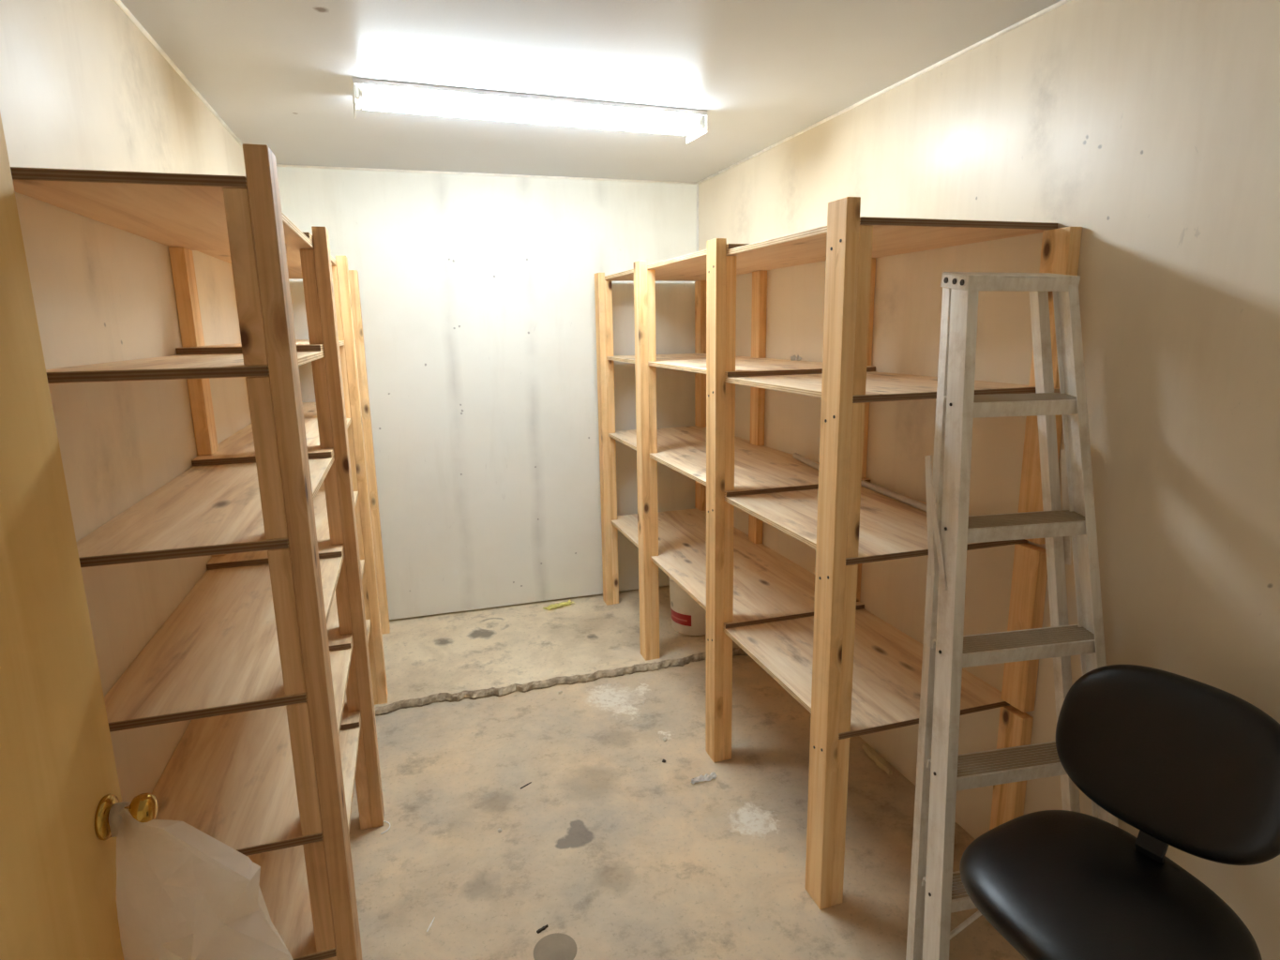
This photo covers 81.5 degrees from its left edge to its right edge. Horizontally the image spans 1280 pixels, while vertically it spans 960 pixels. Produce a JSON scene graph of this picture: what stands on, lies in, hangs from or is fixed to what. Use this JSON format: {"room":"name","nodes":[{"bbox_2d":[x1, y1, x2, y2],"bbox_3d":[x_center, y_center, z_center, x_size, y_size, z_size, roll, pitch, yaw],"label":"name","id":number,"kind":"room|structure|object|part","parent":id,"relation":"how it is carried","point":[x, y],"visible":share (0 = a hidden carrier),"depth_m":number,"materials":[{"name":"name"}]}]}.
{"room":"storage room","nodes":[
{"label":"storage room","id":0,"kind":"room"},
{"bbox_2d":[0,0,251,802],"bbox_3d":[-1.141,0.156,1.509,0.120,2.476,5.187,-5,12,-17],"label":"wall","id":1,"kind":"structure","parent":0,"point":[82,86],"depth_m":1.61,"materials":[{"name":"paint"}]},
{"bbox_2d":[0,112,158,959],"bbox_3d":[-0.739,0.513,0.810,0.105,2.023,0.813,-4,12,-12],"label":"door","id":2,"kind":"structure","parent":1,"relation":"in","point":[59,783],"depth_m":1.02,"materials":[{"name":"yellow wood"}]},
{"bbox_3d":[-0.792,0.521,1.163,0.060,0.056,0.056,-4,12,-12],"label":"knob","id":3,"kind":"part","parent":2,"relation":"part of","materials":[{"name":"gold metal"}]},
{"bbox_2d":[108,801,293,959],"bbox_3d":[-0.706,0.706,1.154,0.326,0.406,0.126,-1,12,2],"label":"plastic bag","id":4,"kind":"object","parent":2,"relation":"hanging from","point":[183,893],"visible":0.95,"depth_m":1.14,"materials":[{"name":"white plastic"}]},
{"bbox_3d":[-0.809,0.526,1.159,0.018,0.043,0.037,-4,12,-12],"label":"handle","id":5,"kind":"part","parent":4,"relation":"part of","materials":[{"name":"white plastic"}]},
{"bbox_2d":[114,0,242,147],"bbox_3d":[-1.102,-1.059,1.276,0.016,0.016,4.947,-5,12,-17],"label":"trim","id":6,"kind":"structure","parent":1,"relation":"attached to","point":[119,3],"depth_m":2.21,"materials":[{"name":"white paint"}]},
{"bbox_2d":[276,166,696,620],"bbox_3d":[-0.754,-0.413,4.227,2.281,2.476,0.120,-5,12,-17],"label":"wall","id":7,"kind":"structure","parent":0,"point":[477,299],"depth_m":4.14,"materials":[{"name":"paint"}]},
{"bbox_2d":[276,164,697,184],"bbox_3d":[-0.755,-1.612,3.919,2.281,0.016,0.016,-5,12,-17],"label":"trim","id":8,"kind":"structure","parent":7,"relation":"attached to","point":[278,165],"depth_m":3.89,"materials":[{"name":"white paint"}]},
{"bbox_2d":[374,586,748,716],"bbox_3d":[-0.578,0.875,3.986,2.281,0.085,1.021,-5,12,-17],"label":"floor slab","id":9,"kind":"structure","parent":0,"point":[505,650],"depth_m":3.86,"materials":[{"name":"concrete"}]},
{"bbox_2d":[542,599,575,610],"bbox_3d":[-0.478,0.737,4.395,0.196,0.020,0.070,-9,14,-34],"label":"paper scrap","id":10,"kind":"object","parent":9,"relation":"on","point":[567,603],"visible":1,"depth_m":4.39,"materials":[{"name":"yellow paper"}]},
{"bbox_2d":[666,575,706,635],"bbox_3d":[0.302,0.628,4.075,0.309,0.370,0.309,-5,12,-17],"label":"bucket","id":11,"kind":"object","parent":9,"relation":"on","point":[688,618],"visible":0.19,"depth_m":3.97,"materials":[{"name":"plastic"}]},
{"bbox_2d":[120,0,1061,182],"bbox_3d":[-0.016,-1.196,1.596,2.521,0.100,5.187,-5,12,-17],"label":"ceiling","id":12,"kind":"structure","parent":0,"point":[279,74],"depth_m":2.29,"materials":[{"name":"paint"}]},
{"bbox_2d":[352,77,707,143],"bbox_3d":[-0.366,-1.327,2.695,1.262,0.078,0.189,-5,12,-20],"label":"ceiling light","id":13,"kind":"object","parent":12,"relation":"attached to","point":[368,94],"visible":1,"depth_m":2.63,"materials":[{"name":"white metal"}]},
{"bbox_3d":[-0.954,-1.272,2.478,0.004,0.078,0.189,-5,12,-20],"label":"plate","id":14,"kind":"part","parent":13,"relation":"part of","materials":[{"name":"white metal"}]},
{"bbox_3d":[0.222,-1.381,2.912,0.004,0.078,0.189,-5,12,-20],"label":"plate","id":15,"kind":"part","parent":13,"relation":"part of","materials":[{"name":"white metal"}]},
{"bbox_2d":[348,655,1025,959],"bbox_3d":[0.026,1.336,2.121,2.521,0.120,5.187,-5,12,-17],"label":"floor","id":16,"kind":"structure","parent":0,"point":[610,846],"depth_m":2.50,"materials":[{"name":"concrete"}]},
{"bbox_2d":[10,143,390,959],"bbox_3d":[-1.192,0.181,2.601,0.410,1.985,2.767,-5,12,-17],"label":"shelving unit","id":17,"kind":"object","parent":16,"relation":"on","point":[274,658],"visible":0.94,"depth_m":1.57,"materials":[{"name":"brown wood"}]},
{"bbox_3d":[-0.636,0.406,1.475,0.038,1.985,0.089,-5,12,-17],"label":"post","id":18,"kind":"part","parent":17,"relation":"part of","materials":[{"name":"beige wood"}]},
{"bbox_3d":[-0.934,0.222,2.404,0.038,1.978,0.089,-5,12,-17],"label":"post","id":19,"kind":"part","parent":17,"relation":"part of","materials":[{"name":"beige wood"}]},
{"bbox_3d":[-1.184,0.049,3.182,0.038,1.936,0.089,-5,12,-17],"label":"post","id":20,"kind":"part","parent":17,"relation":"part of","materials":[{"name":"brown wood"}]},
{"bbox_3d":[-1.413,-0.106,3.894,0.038,1.914,0.089,-5,12,-17],"label":"post","id":21,"kind":"part","parent":17,"relation":"part of","materials":[{"name":"brown wood"}]},
{"bbox_2d":[380,820,390,834],"bbox_3d":[-0.879,1.193,2.561,0.036,0.008,0.072,-6,13,-24],"label":"wire curl","id":22,"kind":"object","parent":16,"relation":"on","point":[384,820],"visible":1,"depth_m":2.55,"materials":[{"name":"white paper"}]},
{"bbox_2d":[536,924,548,933],"bbox_3d":[-0.278,1.278,2.114,0.036,0.006,0.011,-11,15,-39],"label":"wood splinter","id":23,"kind":"object","parent":16,"relation":"on","point":[541,929],"visible":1,"depth_m":2.11,"materials":[{"name":"black wood"}]},
{"bbox_2d":[533,933,576,959],"bbox_3d":[-0.233,1.296,2.042,0.120,0.006,0.120,-5,12,-17],"label":"plug","id":24,"kind":"object","parent":16,"relation":"in","point":[557,946],"visible":1,"depth_m":2.05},
{"bbox_2d":[690,772,716,784],"bbox_3d":[0.238,1.123,2.801,0.114,0.012,0.044,-5,12,-20],"label":"paper scrap","id":25,"kind":"object","parent":16,"relation":"on","point":[706,777],"visible":1,"depth_m":2.80,"materials":[{"name":"white paper"}]},
{"bbox_2d":[594,196,1082,909],"bbox_3d":[0.451,0.036,3.203,0.643,1.973,2.591,-5,12,-17],"label":"shelving unit","id":26,"kind":"object","parent":16,"relation":"on","point":[855,673],"visible":0.94,"depth_m":2.51,"materials":[{"name":"brown wood"}]},
{"bbox_3d":[-0.206,-0.199,4.262,0.038,1.908,0.089,-5,12,-17],"label":"post","id":27,"kind":"part","parent":26,"relation":"part of","materials":[{"name":"brown wood"}]},
{"bbox_3d":[0.016,-0.048,3.570,0.038,1.929,0.089,-5,12,-17],"label":"post","id":28,"kind":"part","parent":26,"relation":"part of","materials":[{"name":"brown wood"}]},
{"bbox_3d":[0.279,0.135,2.756,0.038,1.966,0.089,-5,12,-17],"label":"post","id":29,"kind":"part","parent":26,"relation":"part of","materials":[{"name":"brown wood"}]},
{"bbox_2d":[790,355,802,361],"bbox_3d":[0.682,-0.534,3.242,0.040,0.031,0.068,-2,12,-7],"label":"paper scrap","id":30,"kind":"object","parent":26,"relation":"on","point":[792,357],"visible":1,"depth_m":3.23,"materials":[{"name":"beige paper"}]},
{"bbox_2d":[792,452,819,470],"bbox_3d":[0.721,-0.072,3.151,0.024,0.024,0.376,-2,12,-7],"label":"rod","id":31,"kind":"object","parent":26,"relation":"on","point":[796,456],"visible":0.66,"depth_m":3.17,"materials":[{"name":"brown wood"}]},
{"bbox_3d":[0.515,0.281,2.017,0.038,1.973,0.089,-5,12,-17],"label":"post","id":32,"kind":"part","parent":26,"relation":"part of","materials":[{"name":"brown wood"}]},
{"bbox_2d":[861,480,926,511],"bbox_3d":[0.915,0.072,2.534,0.024,0.024,0.607,-4,12,-12],"label":"rod","id":33,"kind":"object","parent":26,"relation":"on","point":[911,502],"visible":0.58,"depth_m":2.60,"materials":[{"name":"brown wood"}]},
{"bbox_2d":[861,743,892,775],"bbox_3d":[0.925,1.086,2.895,0.035,0.018,0.191,-4,12,-12],"label":"wood offcut","id":34,"kind":"object","parent":16,"relation":"on","point":[871,753],"visible":1,"depth_m":2.89,"materials":[{"name":"brown wood"}]},
{"bbox_2d":[905,271,1118,959],"bbox_3d":[0.927,0.398,1.855,0.566,1.798,0.407,-3,12,-12],"label":"step ladder","id":35,"kind":"object","parent":16,"relation":"on","point":[936,892],"visible":0.8,"depth_m":1.82,"materials":[{"name":"metal"}]},
{"bbox_3d":[0.740,0.400,1.881,0.159,1.778,0.066,-3,3,-12],"label":"rail","id":36,"kind":"part","parent":35,"relation":"part of","materials":[{"name":"metal"}]},
{"bbox_3d":[0.746,0.420,1.795,0.157,1.788,0.066,-3,3,-12],"label":"rail","id":37,"kind":"part","parent":35,"relation":"part of","materials":[{"name":"metal"}]},
{"bbox_3d":[1.105,0.382,1.958,0.159,1.778,0.066,-3,3,-12],"label":"rail","id":38,"kind":"part","parent":35,"relation":"part of","materials":[{"name":"metal"}]},
{"bbox_3d":[1.136,0.401,1.877,0.157,1.788,0.066,-3,3,-12],"label":"rail","id":39,"kind":"part","parent":35,"relation":"part of","materials":[{"name":"metal"}]},
{"bbox_2d":[959,664,1279,959],"bbox_3d":[0.931,0.895,1.518,0.508,0.958,0.508,-5,12,-17],"label":"office chair","id":40,"kind":"object","parent":16,"relation":"on","point":[1192,765],"visible":1,"depth_m":1.48,"materials":[{"name":"black leather"}]},
{"bbox_3d":[0.921,0.853,1.507,0.412,0.088,0.512,-16,15,-15],"label":"seat","id":41,"kind":"part","parent":40,"relation":"part of","materials":[{"name":"black leather"}]},
{"bbox_3d":[1.075,0.562,1.507,0.069,0.332,0.436,16,1,-33],"label":"backrest","id":42,"kind":"part","parent":40,"relation":"part of","materials":[{"name":"black leather"}]},
{"bbox_2d":[698,0,1279,959],"bbox_3d":[1.150,-0.026,2.206,0.120,2.476,5.187,-5,12,-17],"label":"wall","id":43,"kind":"structure","parent":0,"point":[1151,128],"depth_m":1.86,"materials":[{"name":"paint"}]},
{"bbox_2d":[696,183,698,252],"bbox_3d":[0.350,-0.532,4.491,0.016,2.386,0.016,-5,12,-17],"label":"trim","id":44,"kind":"structure","parent":43,"relation":"attached to","point":[697,184],"depth_m":4.28,"materials":[{"name":"white paint"}]},
{"bbox_2d":[697,0,1072,183],"bbox_3d":[1.071,-1.232,1.937,0.016,0.016,4.947,-5,12,-17],"label":"trim","id":45,"kind":"structure","parent":43,"relation":"attached to","point":[1062,2],"depth_m":2.43,"materials":[{"name":"white paint"}]}
]}

